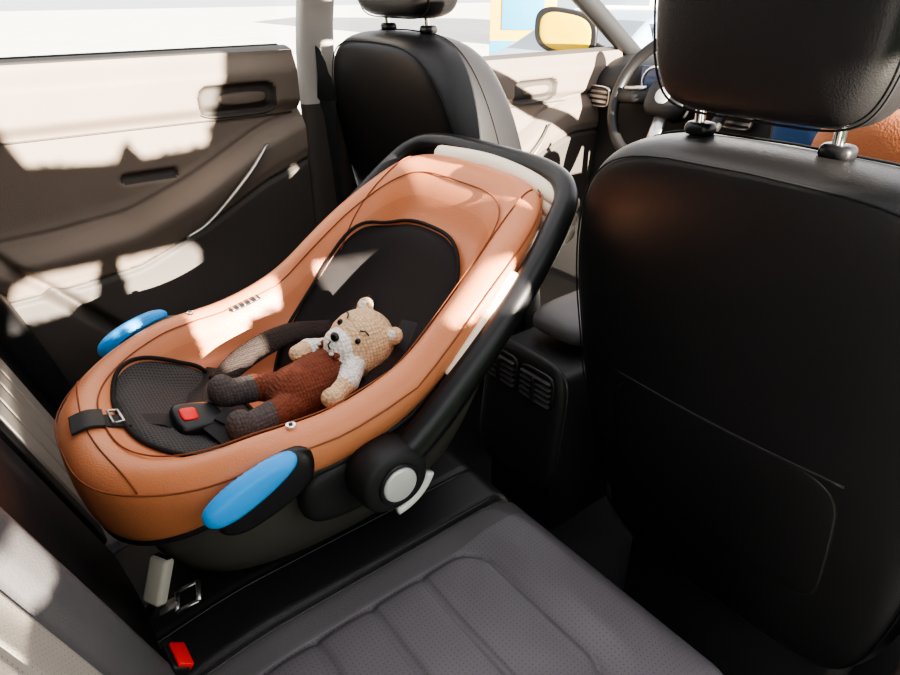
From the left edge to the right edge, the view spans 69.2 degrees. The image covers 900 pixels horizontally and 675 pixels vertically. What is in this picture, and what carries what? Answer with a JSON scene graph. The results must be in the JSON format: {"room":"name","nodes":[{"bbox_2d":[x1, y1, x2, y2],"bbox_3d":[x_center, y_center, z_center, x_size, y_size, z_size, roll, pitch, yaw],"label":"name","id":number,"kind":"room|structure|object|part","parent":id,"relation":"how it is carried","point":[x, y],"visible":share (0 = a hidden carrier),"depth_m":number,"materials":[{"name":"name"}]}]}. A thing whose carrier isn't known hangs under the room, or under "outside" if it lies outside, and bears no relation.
{"room":"vehicle interior","nodes":[
{"label":"vehicle interior","id":0,"kind":"room"},
{"bbox_2d":[0,49,314,387],"bbox_3d":[-0.753,-0.102,1.488,0.985,0.970,0.085,-20,34,-33],"label":"panel","id":1,"kind":"object","parent":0,"point":[94,229],"depth_m":1.44,"materials":[{"name":"beige plastic"}]},
{"bbox_2d":[0,44,290,65],"bbox_3d":[-0.785,-0.552,1.292,0.985,0.008,0.078,-20,34,-33],"label":"sill","id":2,"kind":"structure","parent":1,"relation":"attached to","point":[20,61],"depth_m":1.36,"materials":[{"name":"plastic"}]},
{"bbox_2d":[0,43,277,65],"bbox_3d":[-0.794,-0.550,1.291,0.970,0.016,0.016,-20,34,-33],"label":"trim","id":3,"kind":"structure","parent":2,"relation":"attached to","point":[133,51],"depth_m":1.37,"materials":[{"name":"black"}]},
{"bbox_2d":[0,111,290,145],"bbox_3d":[-0.762,-0.409,1.326,0.955,0.004,0.004,-20,34,-33],"label":"insert crease","id":4,"kind":"object","parent":1,"relation":"attached to","point":[36,140],"visible":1,"depth_m":1.39,"materials":[{"name":"plastic"}]},
{"bbox_2d":[186,143,268,238],"bbox_3d":[-0.511,-0.339,1.508,0.229,0.184,0.027,-22,36,-35],"label":"trim","id":5,"kind":"structure","parent":1,"relation":"attached to","point":[265,146],"depth_m":1.51,"materials":[{"name":"silver metal"}]},
{"bbox_3d":[-0.488,-0.547,1.495,0.196,0.078,0.006,-20,34,-33],"label":"lever bezel","id":6,"kind":"part","parent":1,"relation":"part of","materials":[{"name":"grey plastic"}]},
{"bbox_2d":[218,91,265,104],"bbox_3d":[-0.480,-0.553,1.507,0.116,0.027,0.014,-20,34,-33],"label":"lever","id":7,"kind":"object","parent":1,"relation":"attached to","point":[237,98],"visible":1,"depth_m":1.50,"materials":[{"name":"beige plastic"}]},
{"bbox_2d":[486,50,622,276],"bbox_3d":[0.183,-0.418,2.138,1.051,0.910,0.070,-21,35,-34],"label":"panel","id":8,"kind":"object","parent":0,"point":[569,142],"depth_m":2.12,"materials":[{"name":"beige plastic"}]},
{"bbox_2d":[350,165,356,191],"bbox_3d":[0.101,-0.472,2.228,1.050,0.840,0.060,-20,34,-33],"label":"outer skin","id":9,"kind":"object","parent":8,"relation":"attached to","point":[353,183],"visible":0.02,"depth_m":1.86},
{"bbox_2d":[535,6,611,54],"bbox_3d":[0.472,-1.112,2.387,0.309,0.177,0.131,16,32,28],"label":"mirror","id":10,"kind":"object","parent":9,"relation":"attached to","point":[556,28],"visible":0.7,"depth_m":2.35,"materials":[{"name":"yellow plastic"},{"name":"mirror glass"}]},
{"bbox_3d":[0.261,-0.771,2.038,0.196,0.078,0.006,-20,34,-33],"label":"lever bezel","id":11,"kind":"part","parent":8,"relation":"part of","materials":[{"name":"grey plastic"}]},
{"bbox_2d":[522,85,548,94],"bbox_3d":[0.269,-0.778,2.050,0.116,0.027,0.014,-20,34,-33],"label":"door handle","id":12,"kind":"object","parent":8,"relation":"attached to","point":[538,89],"visible":1,"depth_m":2.04,"materials":[{"name":"beige plastic"}]},
{"bbox_2d":[510,99,564,107],"bbox_3d":[0.170,-0.702,1.995,1.020,0.004,0.004,-20,34,-33],"label":"insert crease","id":13,"kind":"object","parent":8,"relation":"attached to","point":[564,99],"visible":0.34,"depth_m":2.06,"materials":[{"name":"plastic"}]},
{"bbox_2d":[532,124,551,153],"bbox_3d":[0.237,-0.563,2.051,0.229,0.184,0.027,-22,36,-35],"label":"trim","id":14,"kind":"structure","parent":8,"relation":"attached to","point":[536,149],"depth_m":2.06,"materials":[{"name":"silver metal"}]},
{"bbox_2d":[482,46,617,60],"bbox_3d":[0.147,-0.844,1.961,1.050,0.008,0.078,-20,34,-33],"label":"sill","id":15,"kind":"structure","parent":8,"relation":"attached to","point":[596,49],"depth_m":2.04,"materials":[{"name":"plastic"}]},
{"bbox_2d":[448,425,899,674],"bbox_3d":[0.059,0.554,1.503,3.000,0.040,1.600,-20,34,-33],"label":"floor","id":16,"kind":"structure","parent":0,"point":[595,534],"depth_m":1.59,"materials":[{"name":"black carpet"}]},
{"bbox_2d":[295,0,351,227],"bbox_3d":[-0.281,-0.379,1.686,0.123,1.391,0.164,-20,34,-33],"label":"pillar","id":17,"kind":"structure","parent":16,"relation":"on","point":[314,18],"depth_m":1.60,"materials":[{"name":"grey plastic"}]},
{"bbox_2d":[315,45,342,205],"bbox_3d":[-0.293,-0.569,1.595,0.047,0.930,0.079,-20,34,-33],"label":"belt webbing","id":18,"kind":"object","parent":17,"relation":"attached to","point":[325,91],"visible":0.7,"depth_m":1.61,"materials":[{"name":"black fabric"}]},
{"bbox_2d":[0,291,722,674],"bbox_3d":[-0.377,0.241,1.041,0.907,0.930,1.369,-20,34,-33],"label":"seat","id":19,"kind":"object","parent":16,"relation":"on","point":[462,581],"visible":0.48,"depth_m":0.94,"materials":[{"name":"black leather"}]},
{"bbox_3d":[-0.599,0.189,0.810,0.338,0.620,1.360,-20,34,-33],"label":"backrest","id":20,"kind":"part","parent":19,"relation":"part of","materials":[{"name":"black leather"}]},
{"bbox_2d":[143,552,173,623],"bbox_3d":[-0.413,0.355,0.927,0.055,0.095,0.045,-20,34,-33],"label":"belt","id":21,"kind":"object","parent":19,"relation":"attached to","point":[160,567],"visible":1,"depth_m":0.91,"materials":[{"name":"beige plastic"}]},
{"bbox_2d":[159,579,200,615],"bbox_3d":[-0.384,0.373,0.928,0.059,0.021,0.043,-10,30,-18],"label":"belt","id":22,"kind":"object","parent":21,"relation":"attached to","point":[173,603],"visible":0.94,"depth_m":0.93,"materials":[{"name":"metal"}]},
{"bbox_3d":[-0.399,0.380,0.926,0.027,0.011,0.020,-10,30,-18],"label":"blade","id":23,"kind":"part","parent":22,"relation":"part of","materials":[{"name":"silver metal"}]},
{"bbox_3d":[-0.388,0.375,0.928,0.007,0.003,0.036,-10,30,-18],"label":"frame","id":24,"kind":"part","parent":22,"relation":"part of","materials":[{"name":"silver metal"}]},
{"bbox_3d":[-0.380,0.360,0.945,0.032,0.013,0.007,-10,30,-18],"label":"frame","id":25,"kind":"part","parent":22,"relation":"part of","materials":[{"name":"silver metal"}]},
{"bbox_3d":[-0.367,0.376,0.915,0.032,0.013,0.007,-10,30,-18],"label":"frame","id":26,"kind":"part","parent":22,"relation":"part of","materials":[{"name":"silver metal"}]},
{"bbox_3d":[-0.359,0.361,0.932,0.007,0.003,0.036,-10,30,-18],"label":"frame","id":27,"kind":"part","parent":22,"relation":"part of","materials":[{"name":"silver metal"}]},
{"bbox_2d":[159,642,193,674],"bbox_3d":[-0.362,0.433,0.834,0.064,0.065,0.044,-20,34,-33],"label":"buckle","id":28,"kind":"object","parent":19,"relation":"on","point":[176,654],"visible":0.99,"depth_m":0.83,"materials":[{"name":"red plastic"}]},
{"bbox_2d":[54,133,579,571],"bbox_3d":[-0.215,0.015,1.071,0.779,0.556,0.592,-20,34,-33],"label":"seat","id":29,"kind":"object","parent":19,"relation":"on","point":[443,245],"visible":0.8,"depth_m":0.95,"materials":[{"name":"orange leather"}]},
{"bbox_3d":[-0.500,0.115,0.898,0.043,0.009,0.046,-17,32,-28],"label":"strap slot plate","id":30,"kind":"part","parent":29,"relation":"part of","materials":[{"name":"black fabric"}]},
{"bbox_2d":[207,297,402,442],"bbox_3d":[-0.213,0.058,1.020,0.303,0.155,0.179,-16,32,-27],"label":"teddy bear","id":31,"kind":"object","parent":29,"relation":"on","point":[323,372],"visible":0.97,"depth_m":1.00},
{"bbox_3d":[-0.140,0.199,0.929,0.170,0.100,0.047,-20,34,-33],"label":"hub arm","id":32,"kind":"part","parent":29,"relation":"part of","materials":[{"name":"black plastic"}]},
{"bbox_3d":[-0.083,-0.116,1.117,0.444,0.370,0.574,-20,34,-33],"label":"carry handle","id":33,"kind":"part","parent":29,"relation":"part of","materials":[{"name":"black plastic"}]},
{"bbox_2d":[57,410,722,674],"bbox_3d":[-0.282,0.448,1.233,0.670,0.382,1.355,-20,34,-33],"label":"cushion","id":34,"kind":"object","parent":19,"relation":"on","point":[462,581],"depth_m":0.95,"materials":[{"name":"black leather"}]},
{"bbox_2d":[332,0,578,439],"bbox_3d":[0.102,-0.351,1.750,0.689,1.380,0.535,-20,34,-33],"label":"seat","id":35,"kind":"object","parent":16,"relation":"on","point":[393,86],"visible":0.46,"depth_m":1.36,"materials":[{"name":"black leather"}]},
{"bbox_3d":[-0.140,-0.704,1.452,0.025,0.128,0.013,-20,34,-33],"label":"headrest post","id":36,"kind":"part","parent":35,"relation":"part of","materials":[{"name":"silver metal"}]},
{"bbox_3d":[-0.048,-0.648,1.348,0.025,0.128,0.013,-20,34,-33],"label":"headrest post","id":37,"kind":"part","parent":35,"relation":"part of","materials":[{"name":"silver metal"}]},
{"bbox_3d":[-0.017,-0.302,1.670,0.383,0.888,0.530,-20,34,-33],"label":"backrest","id":38,"kind":"part","parent":35,"relation":"part of","materials":[{"name":"black leather"}]},
{"bbox_3d":[0.179,0.096,2.058,0.400,0.300,0.400,-20,34,-33],"label":"seat","id":39,"kind":"part","parent":35,"relation":"part of","materials":[{"name":"black leather"}]},
{"bbox_2d":[540,267,578,306],"bbox_3d":[0.179,-0.089,1.958,0.500,0.140,0.500,-20,34,-33],"label":"cushion","id":40,"kind":"object","parent":35,"relation":"on","point":[558,283],"depth_m":1.96,"materials":[{"name":"black leather"}]},
{"bbox_2d":[480,290,605,528],"bbox_3d":[0.465,0.029,1.581,0.860,0.570,0.228,-20,34,-33],"label":"console","id":41,"kind":"object","parent":16,"relation":"on","point":[535,430],"visible":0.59,"depth_m":1.35,"materials":[{"name":"black plastic"}]},
{"bbox_2d":[487,350,555,410],"bbox_3d":[0.135,0.081,1.316,0.019,0.080,0.196,-20,34,-33],"label":"vent","id":42,"kind":"object","parent":41,"relation":"attached to","point":[520,374],"depth_m":1.30,"materials":[{"name":"black plastic"}]},
{"bbox_3d":[0.147,0.160,1.369,0.052,0.297,0.228,-20,34,-33],"label":"panel","id":43,"kind":"part","parent":41,"relation":"part of","materials":[{"name":"black plastic"}]},
{"bbox_3d":[0.335,-0.064,1.416,0.340,0.050,0.170,-20,34,-33],"label":"console armrest","id":44,"kind":"part","parent":41,"relation":"part of","materials":[{"name":"grey leather"}]},
{"bbox_2d":[576,0,899,674],"bbox_3d":[0.585,0.057,1.070,0.670,1.305,0.575,-20,34,-33],"label":"seat","id":45,"kind":"object","parent":16,"relation":"on","point":[739,295],"visible":1,"depth_m":0.81,"materials":[{"name":"black leather"}]},
{"bbox_3d":[0.312,-0.273,0.813,0.025,0.131,0.013,-20,34,-33],"label":"headrest post","id":46,"kind":"part","parent":45,"relation":"part of","materials":[{"name":"silver metal"}]},
{"bbox_3d":[0.655,0.474,1.355,0.400,0.300,0.400,-20,34,-33],"label":"seat","id":47,"kind":"part","parent":45,"relation":"part of","materials":[{"name":"black leather"}]},
{"bbox_3d":[0.415,-0.210,0.696,0.025,0.131,0.013,-20,34,-33],"label":"headrest post","id":48,"kind":"part","parent":45,"relation":"part of","materials":[{"name":"silver metal"}]},
{"bbox_2d":[587,52,899,191],"bbox_3d":[1.091,-0.469,1.869,0.481,0.593,1.520,-20,34,-33],"label":"dashboard","id":49,"kind":"object","parent":16,"relation":"on","point":[634,124],"visible":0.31,"depth_m":2.10,"materials":[{"name":"black plastic"}]},
{"bbox_2d":[588,84,610,106],"bbox_3d":[0.490,-0.802,2.165,0.012,0.068,0.107,-20,34,-33],"label":"air vent","id":50,"kind":"object","parent":49,"relation":"attached to","point":[600,94],"depth_m":2.15,"materials":[{"name":"grey plastic"}]},
{"bbox_2d":[607,38,727,150],"bbox_3d":[0.646,-0.707,1.936,0.188,0.376,0.409,-20,34,-33],"label":"steering wheel","id":51,"kind":"object","parent":49,"relation":"attached to","point":[656,105],"visible":0.52,"depth_m":1.99,"materials":[{"name":"black leather"}]},
{"bbox_3d":[0.571,-0.766,2.002,0.012,0.021,0.079,-20,34,-33],"label":"spoke trim","id":52,"kind":"part","parent":51,"relation":"part of","materials":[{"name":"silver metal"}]},
{"bbox_2d":[722,115,753,130],"bbox_3d":[0.798,-0.615,1.818,0.012,0.068,0.107,-20,34,-33],"label":"air vent","id":53,"kind":"object","parent":49,"relation":"attached to","point":[730,124],"depth_m":1.82,"materials":[{"name":"grey plastic"}]},
{"bbox_2d":[811,109,899,162],"bbox_3d":[0.986,-0.359,1.344,0.100,0.313,0.471,-20,34,-33],"label":"leather bag","id":54,"kind":"object","parent":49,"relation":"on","point":[880,140],"visible":0.11,"depth_m":1.36,"materials":[{"name":"brown leather"}]},
{"bbox_2d":[891,658,899,674],"bbox_3d":[0.605,0.117,0.765,0.123,1.391,0.164,-20,34,-33],"label":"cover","id":55,"kind":"object","parent":16,"relation":"on","point":[896,671],"visible":1,"depth_m":0.87,"materials":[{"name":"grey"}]},
{"bbox_3d":[-0.355,-0.574,0.529,1.850,0.040,1.200,-20,34,-33],"label":"ceiling","id":56,"kind":"structure","parent":0,"visible":0},
{"bbox_2d":[571,0,640,54],"bbox_3d":[0.325,-1.025,1.881,0.076,0.514,0.989,23,36,36],"label":"trim","id":57,"kind":"structure","parent":56,"relation":"attached to","point":[595,11],"depth_m":2.09,"materials":[{"name":"light grey plastic"}]},
{"label":"outside","id":58,"kind":"structure","parent":0,"visible":0},
{"bbox_2d":[0,2,489,112],"bbox_3d":[-0.492,1.084,1.299,120.000,0.001,120.000,-20,34,-33],"label":"ground","id":59,"kind":"structure","parent":58,"point":[49,32],"depth_m":27.60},
{"bbox_2d":[489,0,556,54],"bbox_3d":[1.112,-4.546,10.133,1.000,1.620,0.109,3,28,6],"label":"sign","id":60,"kind":"object","parent":59,"relation":"on","point":[510,20],"visible":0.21,"depth_m":9.94,"materials":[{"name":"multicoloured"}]},
{"bbox_3d":[1.113,-4.488,10.172,1.000,0.260,0.090,3,28,6],"label":"panel","id":61,"kind":"part","parent":60,"relation":"part of","materials":[{"name":"blue"}]},
{"bbox_3d":[1.106,-4.904,9.891,0.640,0.440,0.020,3,28,6],"label":"panel","id":62,"kind":"part","parent":60,"relation":"part of","materials":[{"name":"blue"}]},
{"bbox_2d":[488,5,656,60],"bbox_3d":[2.063,-3.056,7.535,4.250,1.378,1.800,-20,34,-33],"label":"parked car","id":63,"kind":"object","parent":59,"relation":"on","point":[637,20],"visible":0.09,"depth_m":6.73,"materials":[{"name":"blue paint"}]},
{"bbox_2d":[601,0,657,5],"bbox_3d":[7.266,-11.854,19.952,10.000,5.200,6.000,4,29,8],"label":"facade","id":64,"kind":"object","parent":59,"relation":"on","point":[651,1],"visible":0.02,"depth_m":18.16,"materials":[{"name":"paint"}]},
{"bbox_2d":[557,0,577,8],"bbox_3d":[3.237,-9.563,18.440,1.300,1.600,0.060,4,29,8],"label":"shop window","id":65,"kind":"structure","parent":64,"relation":"attached to","point":[560,3],"depth_m":18.47,"materials":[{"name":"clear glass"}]},
{"bbox_2d":[602,0,649,5],"bbox_3d":[4.916,-9.437,18.205,1.300,1.600,0.060,4,29,8],"label":"shop window","id":66,"kind":"structure","parent":64,"relation":"attached to","point":[605,2],"depth_m":18.21,"materials":[{"name":"clear glass"}]}
]}

